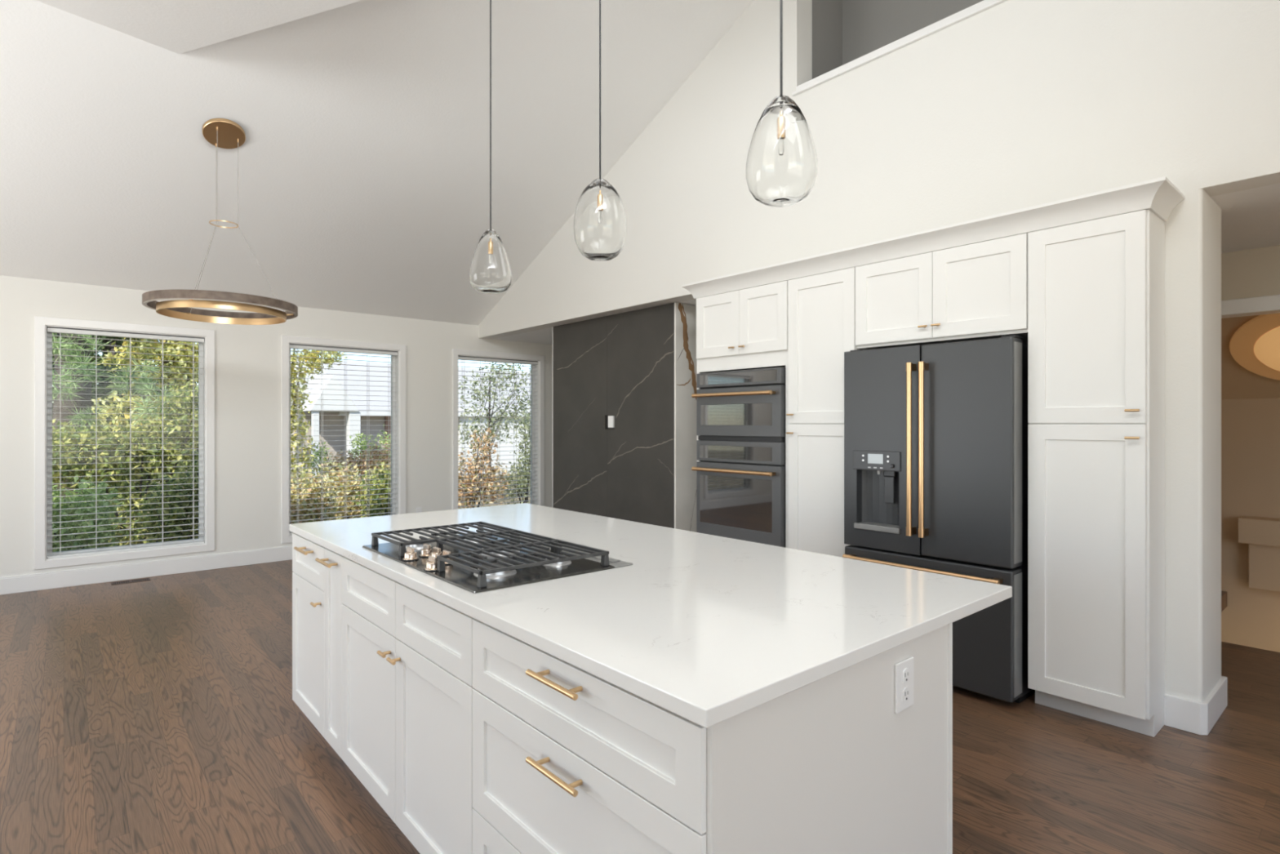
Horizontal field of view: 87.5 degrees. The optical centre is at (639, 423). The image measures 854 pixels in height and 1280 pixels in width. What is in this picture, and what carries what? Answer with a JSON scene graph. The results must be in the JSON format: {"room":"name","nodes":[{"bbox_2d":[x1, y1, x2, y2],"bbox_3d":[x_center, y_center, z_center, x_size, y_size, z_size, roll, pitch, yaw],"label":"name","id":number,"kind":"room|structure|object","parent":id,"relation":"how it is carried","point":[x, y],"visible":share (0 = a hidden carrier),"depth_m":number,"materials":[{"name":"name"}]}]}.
{"room":"kitchen","nodes":[
{"label":"kitchen","id":0,"kind":"room"},
{"bbox_2d":[35,0,362,53],"bbox_3d":[-1.986,-2.454,1.193,4.150,0.433,5.600,0,0,-41],"label":"ceiling","id":1,"kind":"structure","parent":0,"point":[177,26],"depth_m":3.72,"materials":[{"name":"white paint"}]},
{"bbox_2d":[0,275,552,577],"bbox_3d":[-2.922,0.145,7.370,10.800,3.050,0.160,0,0,-41],"label":"wall","id":2,"kind":"structure","parent":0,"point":[248,357],"depth_m":6.48,"materials":[{"name":"white paint"}]},
{"bbox_2d":[34,315,214,569],"bbox_3d":[-4.547,0.157,5.957,1.261,2.081,0.178,0,0,-41],"label":"window","id":3,"kind":"structure","parent":2,"relation":"attached to","point":[42,393],"depth_m":5.75,"materials":[{"name":"white paint"}]},
{"bbox_2d":[47,326,204,558],"bbox_3d":[-4.531,0.157,5.938,1.105,1.932,0.055,0,0,-41],"label":"window blind","id":4,"kind":"object","parent":2,"relation":"attached to","point":[50,329],"visible":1,"depth_m":5.93,"materials":[{"name":"white plastic"}]},
{"bbox_2d":[0,545,292,595],"bbox_3d":[-3.205,1.300,7.009,9.500,0.140,0.018,0,0,-41],"label":"baseboard","id":5,"kind":"structure","parent":2,"relation":"attached to","point":[73,577],"depth_m":5.92,"materials":[{"name":"white paint"}]},
{"bbox_2d":[281,335,405,543],"bbox_3d":[-3.160,0.157,7.153,1.259,2.081,0.178,0,0,-41],"label":"window","id":6,"kind":"structure","parent":2,"relation":"attached to","point":[397,413],"depth_m":7.20,"materials":[{"name":"white paint"}]},
{"bbox_2d":[289,343,397,534],"bbox_3d":[-3.144,0.157,7.134,1.103,1.932,0.055,0,0,-41],"label":"window blind","id":7,"kind":"object","parent":2,"relation":"attached to","point":[298,347],"visible":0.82,"depth_m":7.00,"materials":[{"name":"white plastic"}]},
{"bbox_2d":[415,506,422,512],"bbox_3d":[-2.519,1.005,7.607,0.070,0.110,0.008,0,0,-41],"label":"wall outlet","id":8,"kind":"object","parent":2,"relation":"attached to","point":[418,509],"visible":0.64,"depth_m":7.60,"materials":[{"name":"white plastic"}]},
{"bbox_2d":[457,355,537,508],"bbox_3d":[-1.763,0.157,8.325,1.110,1.932,0.055,0,0,-41],"label":"window blind","id":9,"kind":"object","parent":2,"relation":"attached to","point":[460,357],"visible":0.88,"depth_m":8.34,"materials":[{"name":"white plastic"}]},
{"bbox_2d":[452,348,544,509],"bbox_3d":[-1.780,0.157,8.344,1.266,2.081,0.178,0,0,-41],"label":"window","id":10,"kind":"structure","parent":2,"relation":"attached to","point":[537,392],"depth_m":8.65,"materials":[{"name":"white paint"}]},
{"bbox_2d":[0,0,754,325],"bbox_3d":[-0.099,-2.629,3.024,9.400,3.322,11.110,0,0,-41],"label":"ceiling","id":11,"kind":"structure","parent":0,"point":[364,156],"depth_m":5.02,"materials":[{"name":"white paint"}]},
{"bbox_2d":[142,118,297,324],"bbox_3d":[-2.925,-1.427,4.697,0.924,1.349,0.924,0,0,-41],"label":"ring chandelier","id":12,"kind":"object","parent":11,"relation":"hanging from","point":[222,133],"visible":1,"depth_m":4.61,"materials":[{"name":"gold metal"}]},
{"bbox_2d":[468,0,511,293],"bbox_3d":[-0.647,-1.953,2.895,0.183,2.772,0.183,0,0,-41],"label":"pendant lamp","id":13,"kind":"object","parent":11,"relation":"hanging from","point":[490,270],"visible":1,"depth_m":2.84,"materials":[{"name":"clear glass"}]},
{"bbox_2d":[573,0,626,261],"bbox_3d":[-0.137,-2.126,2.303,0.183,3.118,0.183,0,0,-41],"label":"pendant lamp","id":14,"kind":"object","parent":11,"relation":"hanging from","point":[600,227],"visible":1,"depth_m":2.24,"materials":[{"name":"clear glass"}]},
{"bbox_2d":[746,0,817,207],"bbox_3d":[0.364,-2.296,1.722,0.181,3.458,0.181,0,0,-41],"label":"pendant lamp","id":15,"kind":"object","parent":11,"relation":"hanging from","point":[781,163],"visible":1,"depth_m":1.66,"materials":[{"name":"clear glass"}]},
{"bbox_2d":[0,559,1279,853],"bbox_3d":[0.549,1.430,3.345,10.800,0.120,10.750,0,0,-41],"label":"floor","id":16,"kind":"structure","parent":0,"point":[160,714],"depth_m":2.76,"materials":[{"name":"brown wood"}]},
{"bbox_2d":[111,577,151,585],"bbox_3d":[-4.421,1.368,5.801,0.270,0.004,0.110,0,0,-41],"label":"floor vent","id":17,"kind":"object","parent":16,"relation":"in","point":[144,579],"visible":1,"depth_m":5.79,"materials":[{"name":"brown metal"}]},
{"bbox_2d":[292,533,324,737],"bbox_3d":[-1.195,0.928,3.043,0.675,0.883,0.490,0,0,-41],"label":"base cabinet","id":18,"kind":"object","parent":16,"relation":"on","point":[308,574],"visible":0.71,"depth_m":2.85,"materials":[{"name":"white paint"}]},
{"bbox_2d":[315,547,343,758],"bbox_3d":[-0.962,0.928,2.773,0.675,0.883,0.223,0,0,-41],"label":"base cabinet","id":19,"kind":"object","parent":16,"relation":"on","point":[332,561],"visible":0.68,"depth_m":2.60,"materials":[{"name":"white paint"}]},
{"bbox_2d":[342,556,475,853],"bbox_3d":[-0.543,0.928,2.292,0.669,0.883,1.052,0,0,-41],"label":"base cabinet","id":20,"kind":"object","parent":16,"relation":"on","point":[407,687],"visible":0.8,"depth_m":2.02,"materials":[{"name":"white paint"}]},
{"bbox_2d":[472,618,706,853],"bbox_3d":[0.062,0.928,1.586,0.675,0.883,0.807,0,0,-41],"label":"base cabinet","id":21,"kind":"object","parent":16,"relation":"on","point":[566,759],"visible":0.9,"depth_m":1.37,"materials":[{"name":"white paint"}]},
{"bbox_2d":[288,502,1012,728],"bbox_3d":[-0.276,0.471,2.457,1.240,0.030,2.608,0,0,-41],"label":"countertop","id":22,"kind":"structure","parent":21,"relation":"on","point":[708,630],"depth_m":1.68,"materials":[{"name":"white stone"}]},
{"bbox_2d":[362,521,632,593],"bbox_3d":[-0.525,0.430,2.313,0.558,0.052,0.894,0,0,-41],"label":"gas cooktop","id":23,"kind":"object","parent":22,"relation":"in","point":[481,561],"visible":1,"depth_m":2.16,"materials":[{"name":"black metal"}]},
{"bbox_2d":[675,302,696,532],"bbox_3d":[0.428,0.167,5.816,0.335,2.406,0.016,0,0,-41],"label":"marble slab","id":24,"kind":"object","parent":16,"relation":"on","point":[685,314],"visible":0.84,"depth_m":5.78,"materials":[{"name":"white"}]},
{"bbox_2d":[696,280,788,547],"bbox_3d":[0.953,0.225,4.836,0.820,2.290,0.832,0,0,-41],"label":"tall cabinet","id":25,"kind":"object","parent":16,"relation":"on","point":[744,329],"visible":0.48,"depth_m":4.55,"materials":[{"name":"white paint"}]},
{"bbox_2d":[691,367,785,547],"bbox_3d":[0.883,0.230,4.777,0.724,1.190,0.758,0,0,-41],"label":"wall oven","id":26,"kind":"object","parent":25,"relation":"in","point":[740,470],"visible":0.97,"depth_m":4.54,"materials":[{"name":"black"}]},
{"bbox_2d":[786,267,866,557],"bbox_3d":[1.384,0.225,4.341,0.814,2.290,0.479,0,0,-41],"label":"pantry cabinet","id":27,"kind":"object","parent":16,"relation":"on","point":[821,308],"visible":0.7,"depth_m":4.11,"materials":[{"name":"white paint"}]},
{"bbox_2d":[704,622,952,853],"bbox_3d":[0.437,0.928,1.371,0.857,0.883,0.022,0,0,-41],"label":"island end panel","id":28,"kind":"object","parent":16,"relation":"on","point":[827,765],"visible":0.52,"depth_m":1.34,"materials":[{"name":"white paint"}]},
{"bbox_2d":[894,656,913,713],"bbox_3d":[0.590,0.581,1.487,0.078,0.108,0.009,0,0,-41],"label":"wall outlet","id":29,"kind":"object","parent":28,"relation":"attached to","point":[904,669],"visible":1,"depth_m":1.48,"materials":[{"name":"white plastic"}]},
{"bbox_2d":[902,667,909,683],"bbox_3d":[0.592,0.560,1.485,0.027,0.033,0.002,0,0,-41],"label":"receptacle","id":30,"kind":"object","parent":29,"relation":"attached to","point":[905,670],"depth_m":1.48,"materials":[{"name":"grey plastic"}]},
{"bbox_2d":[902,686,909,702],"bbox_3d":[0.592,0.602,1.485,0.027,0.033,0.002,0,0,-41],"label":"receptacle","id":31,"kind":"object","parent":29,"relation":"attached to","point":[905,689],"depth_m":1.48,"materials":[{"name":"grey plastic"}]},
{"bbox_2d":[842,335,1035,702],"bbox_3d":[1.763,0.472,3.757,0.922,1.794,0.900,0,0,-41],"label":"refrigerator","id":32,"kind":"object","parent":16,"relation":"on","point":[935,435],"visible":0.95,"depth_m":3.36,"materials":[{"name":"grey metal"}]},
{"bbox_2d":[1027,209,1164,737],"bbox_3d":[2.300,0.225,3.279,0.814,2.290,0.474,0,0,-41],"label":"pantry cabinet","id":33,"kind":"object","parent":16,"relation":"on","point":[1096,287],"visible":0.98,"depth_m":3.00,"materials":[{"name":"white paint"}]},
{"bbox_2d":[681,176,1184,298],"bbox_3d":[1.374,-0.972,3.958,0.356,0.100,2.856,0,0,-41],"label":"crown molding","id":34,"kind":"structure","parent":33,"relation":"on","point":[1160,195],"depth_m":3.38,"materials":[{"name":"white paint"}]},
{"bbox_2d":[478,0,1279,338],"bbox_3d":[1.574,-2.194,4.136,0.176,2.307,10.610,0,0,-41],"label":"wall","id":35,"kind":"structure","parent":0,"point":[1011,105],"depth_m":3.88,"materials":[{"name":"white paint"}]},
{"bbox_2d":[492,182,1279,344],"bbox_3d":[3.097,-1.090,5.582,4.019,0.100,10.410,0,0,-41],"label":"ceiling","id":36,"kind":"structure","parent":0,"point":[1251,218],"depth_m":3.48,"materials":[{"name":"white paint"}]},
{"bbox_2d":[812,0,983,79],"bbox_3d":[3.058,-3.580,5.014,3.219,2.900,9.600,0,0,-41],"label":"wall","id":37,"kind":"structure","parent":0,"point":[844,31],"depth_m":4.79,"materials":[{"name":"grey paint"}]},
{"bbox_2d":[791,0,1007,96],"bbox_3d":[3.008,-2.279,2.455,0.200,0.054,5.790,0,0,-41],"label":"trim","id":38,"kind":"structure","parent":37,"relation":"attached to","point":[984,5],"depth_m":3.99,"materials":[{"name":"white paint"}]},
{"bbox_2d":[1164,188,1221,702],"bbox_3d":[2.611,0.165,3.151,0.460,2.410,0.140,0,0,-41],"label":"wall","id":39,"kind":"structure","parent":0,"point":[1193,228],"depth_m":3.01,"materials":[{"name":"white paint"}]},
{"bbox_2d":[1164,675,1227,734],"bbox_3d":[2.619,1.300,3.142,0.496,0.140,0.150,0,0,-41],"label":"baseboard","id":40,"kind":"structure","parent":39,"relation":"attached to","point":[1195,717],"depth_m":3.00,"materials":[{"name":"white paint"}]},
{"bbox_2d":[1221,315,1279,652],"bbox_3d":[4.839,0.970,4.173,1.820,6.000,6.000,0,0,-41],"label":"wall","id":41,"kind":"structure","parent":0,"point":[1251,401],"depth_m":5.35,"materials":[{"name":"beige paint"}]},
{"bbox_2d":[1229,313,1279,380],"bbox_3d":[4.696,-0.545,4.630,0.786,0.500,0.920,0,0,-41],"label":"lamp","id":42,"kind":"object","parent":41,"relation":"hanging from","point":[1255,345],"visible":0.95,"depth_m":4.79,"materials":[{"name":"brown"}]},
{"bbox_2d":[1221,244,1279,300],"bbox_3d":[3.480,0.165,3.529,1.080,2.410,6.800,0,0,-41],"label":"wall","id":43,"kind":"structure","parent":0,"point":[1252,273],"depth_m":3.98,"materials":[{"name":"beige paint"}]},
{"bbox_2d":[1221,294,1279,318],"bbox_3d":[4.771,0.310,2.767,0.160,2.120,3.960,0,0,-41],"label":"trim","id":44,"kind":"structure","parent":43,"relation":"attached to","point":[1268,304],"depth_m":3.98,"materials":[{"name":"white paint"}]},
{"bbox_2d":[1237,515,1279,591],"bbox_3d":[6.059,1.015,3.845,0.200,0.550,3.910,0,0,-41],"label":"vanity","id":45,"kind":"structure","parent":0,"point":[1262,535],"depth_m":5.18,"materials":[{"name":"beige paint"}]},
{"bbox_3d":[0.802,0.165,7.401,2.920,2.410,1.853,0,0,-41],"label":"wall","id":46,"kind":"structure","parent":0,"visible":0},
{"bbox_2d":[553,315,607,516],"bbox_3d":[-0.616,0.167,6.785,0.021,2.406,0.935,0,0,-41],"label":"stone slab","id":47,"kind":"object","parent":46,"relation":"attached to","point":[580,348],"visible":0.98,"depth_m":6.76,"materials":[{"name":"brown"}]},
{"bbox_2d":[552,302,675,528],"bbox_3d":[-0.311,0.167,6.430,0.023,2.406,1.886,0,0,-41],"label":"trim","id":48,"kind":"structure","parent":46,"relation":"attached to","point":[674,303],"depth_m":5.71,"materials":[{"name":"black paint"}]},
{"bbox_2d":[607,302,674,528],"bbox_3d":[-0.003,0.167,6.075,0.021,2.406,0.937,0,0,-41],"label":"stone slab","id":49,"kind":"object","parent":46,"relation":"attached to","point":[641,342],"visible":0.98,"depth_m":6.04,"materials":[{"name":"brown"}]},
{"bbox_2d":[606,415,614,429],"bbox_3d":[-0.283,-0.015,6.399,0.030,0.134,0.146,0,0,-41],"label":"light switch","id":50,"kind":"object","parent":49,"relation":"attached to","point":[610,419],"visible":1,"depth_m":6.38,"materials":[{"name":"white plastic"}]},
{"label":"outside","id":51,"kind":"structure","parent":0,"visible":0},
{"bbox_2d":[98,460,529,542],"bbox_3d":[-7.381,1.820,20.044,65.000,0.200,80.000,0,0,-41],"label":"ground","id":52,"kind":"structure","parent":51,"point":[494,483],"depth_m":15.23,"materials":[{"name":"green plant"}]},
{"bbox_2d":[52,474,126,551],"bbox_3d":[-6.339,1.134,7.273,1.208,1.199,0.812,0,0,-41],"label":"shrub","id":53,"kind":"object","parent":52,"relation":"on","point":[91,497],"visible":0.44,"depth_m":7.30,"materials":[{"name":"green plant"}]},
{"bbox_2d":[52,332,190,537],"bbox_3d":[-7.309,-1.455,9.090,2.098,6.358,1.657,0,0,-7],"label":"pine tree","id":54,"kind":"object","parent":52,"relation":"on","point":[61,410],"visible":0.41,"depth_m":9.17,"materials":[{"name":"green plant"}]},
{"bbox_2d":[52,335,197,508],"bbox_3d":[-10.956,-1.029,13.081,2.908,6.184,5.003,0,0,45],"label":"leafy tree","id":55,"kind":"object","parent":52,"relation":"on","point":[104,387],"visible":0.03,"depth_m":13.08,"materials":[{"name":"green plant"}]},
{"bbox_2d":[52,379,198,546],"bbox_3d":[-6.651,0.616,8.645,2.243,2.452,0.720,0,0,-41],"label":"shrub","id":56,"kind":"object","parent":52,"relation":"on","point":[174,416],"visible":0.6,"depth_m":8.61,"materials":[{"name":"green plant"}]},
{"bbox_2d":[91,337,198,514],"bbox_3d":[-7.890,-0.708,11.542,2.751,4.873,2.074,0,0,-41],"label":"leafy tree","id":57,"kind":"object","parent":52,"relation":"on","point":[183,364],"visible":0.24,"depth_m":10.93,"materials":[{"name":"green plant"}]},
{"bbox_2d":[137,451,198,542],"bbox_3d":[-5.456,1.000,8.189,1.149,1.471,0.878,0,0,-41],"label":"shrub","id":58,"kind":"object","parent":52,"relation":"on","point":[180,486],"visible":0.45,"depth_m":7.93,"materials":[{"name":"green plant"}]},
{"bbox_2d":[290,464,342,524],"bbox_3d":[-4.519,1.195,8.776,1.139,1.315,0.658,0,0,-41],"label":"shrub","id":59,"kind":"object","parent":52,"relation":"on","point":[304,485],"visible":0.39,"depth_m":8.80,"materials":[{"name":"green plant"}]},
{"bbox_2d":[290,348,347,495],"bbox_3d":[-6.193,-0.367,12.041,1.635,4.180,1.029,0,0,-41],"label":"slim tree","id":60,"kind":"object","parent":52,"relation":"on","point":[293,412],"visible":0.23,"depth_m":12.03,"materials":[{"name":"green plant"}]},
{"bbox_2d":[312,457,382,519],"bbox_3d":[-4.448,1.131,10.224,1.246,1.272,0.744,0,0,-41],"label":"shrub","id":61,"kind":"object","parent":52,"relation":"on","point":[349,482],"visible":0.38,"depth_m":10.08,"materials":[{"name":"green plant"}]},
{"bbox_2d":[307,423,390,500],"bbox_3d":[-6.293,0.867,14.774,1.973,1.736,0.484,0,0,-41],"label":"shrub","id":62,"kind":"object","parent":52,"relation":"on","point":[384,442],"visible":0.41,"depth_m":14.77,"materials":[{"name":"green plant"}]},
{"bbox_2d":[321,442,390,482],"bbox_3d":[-5.774,1.061,13.904,1.664,1.343,0.686,0,0,-41],"label":"shrub","id":63,"kind":"object","parent":52,"relation":"on","point":[358,462],"visible":0.5,"depth_m":13.86,"materials":[{"name":"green plant"}]},
{"bbox_2d":[350,456,390,518],"bbox_3d":[-3.602,1.103,9.654,1.119,1.319,0.668,0,0,-41],"label":"shrub","id":64,"kind":"object","parent":52,"relation":"on","point":[380,481],"visible":0.3,"depth_m":9.43,"materials":[{"name":"green plant"}]},
{"bbox_2d":[290,360,529,483],"bbox_3d":[-6.585,-0.230,24.098,12.100,3.900,6.900,0,0,-41],"label":"house","id":65,"kind":"structure","parent":52,"relation":"on","point":[371,420],"depth_m":20.37,"materials":[{"name":"beige wood"}]},
{"bbox_2d":[457,427,510,508],"bbox_3d":[-2.942,0.905,12.006,1.360,1.684,0.770,0,0,-41],"label":"shrub","id":66,"kind":"object","parent":52,"relation":"on","point":[473,465],"visible":0.72,"depth_m":11.98,"materials":[{"name":"orange plant"}]},
{"bbox_2d":[457,361,529,502],"bbox_3d":[-3.158,0.041,14.503,2.330,3.363,1.093,0,0,-41],"label":"slim tree","id":67,"kind":"object","parent":52,"relation":"on","point":[478,393],"visible":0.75,"depth_m":14.39,"materials":[{"name":"green plant"}]},
{"bbox_2d":[497,403,529,504],"bbox_3d":[-2.311,0.660,12.789,0.936,2.140,0.729,0,0,-41],"label":"shrub","id":68,"kind":"object","parent":52,"relation":"on","point":[526,462],"visible":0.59,"depth_m":12.79,"materials":[{"name":"green plant"}]},
{"bbox_3d":[1.614,0.165,6.780,2.700,2.410,6.658,0,0,-41],"label":"wall","id":69,"kind":"structure","parent":0,"visible":0},
{"bbox_2d":[855,233,1027,350],"bbox_3d":[1.843,-0.681,3.809,0.814,0.478,0.923,0,0,-41],"label":"upper cabinet","id":70,"kind":"object","parent":69,"relation":"attached to","point":[979,291],"visible":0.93,"depth_m":3.51,"materials":[{"name":"white paint"}]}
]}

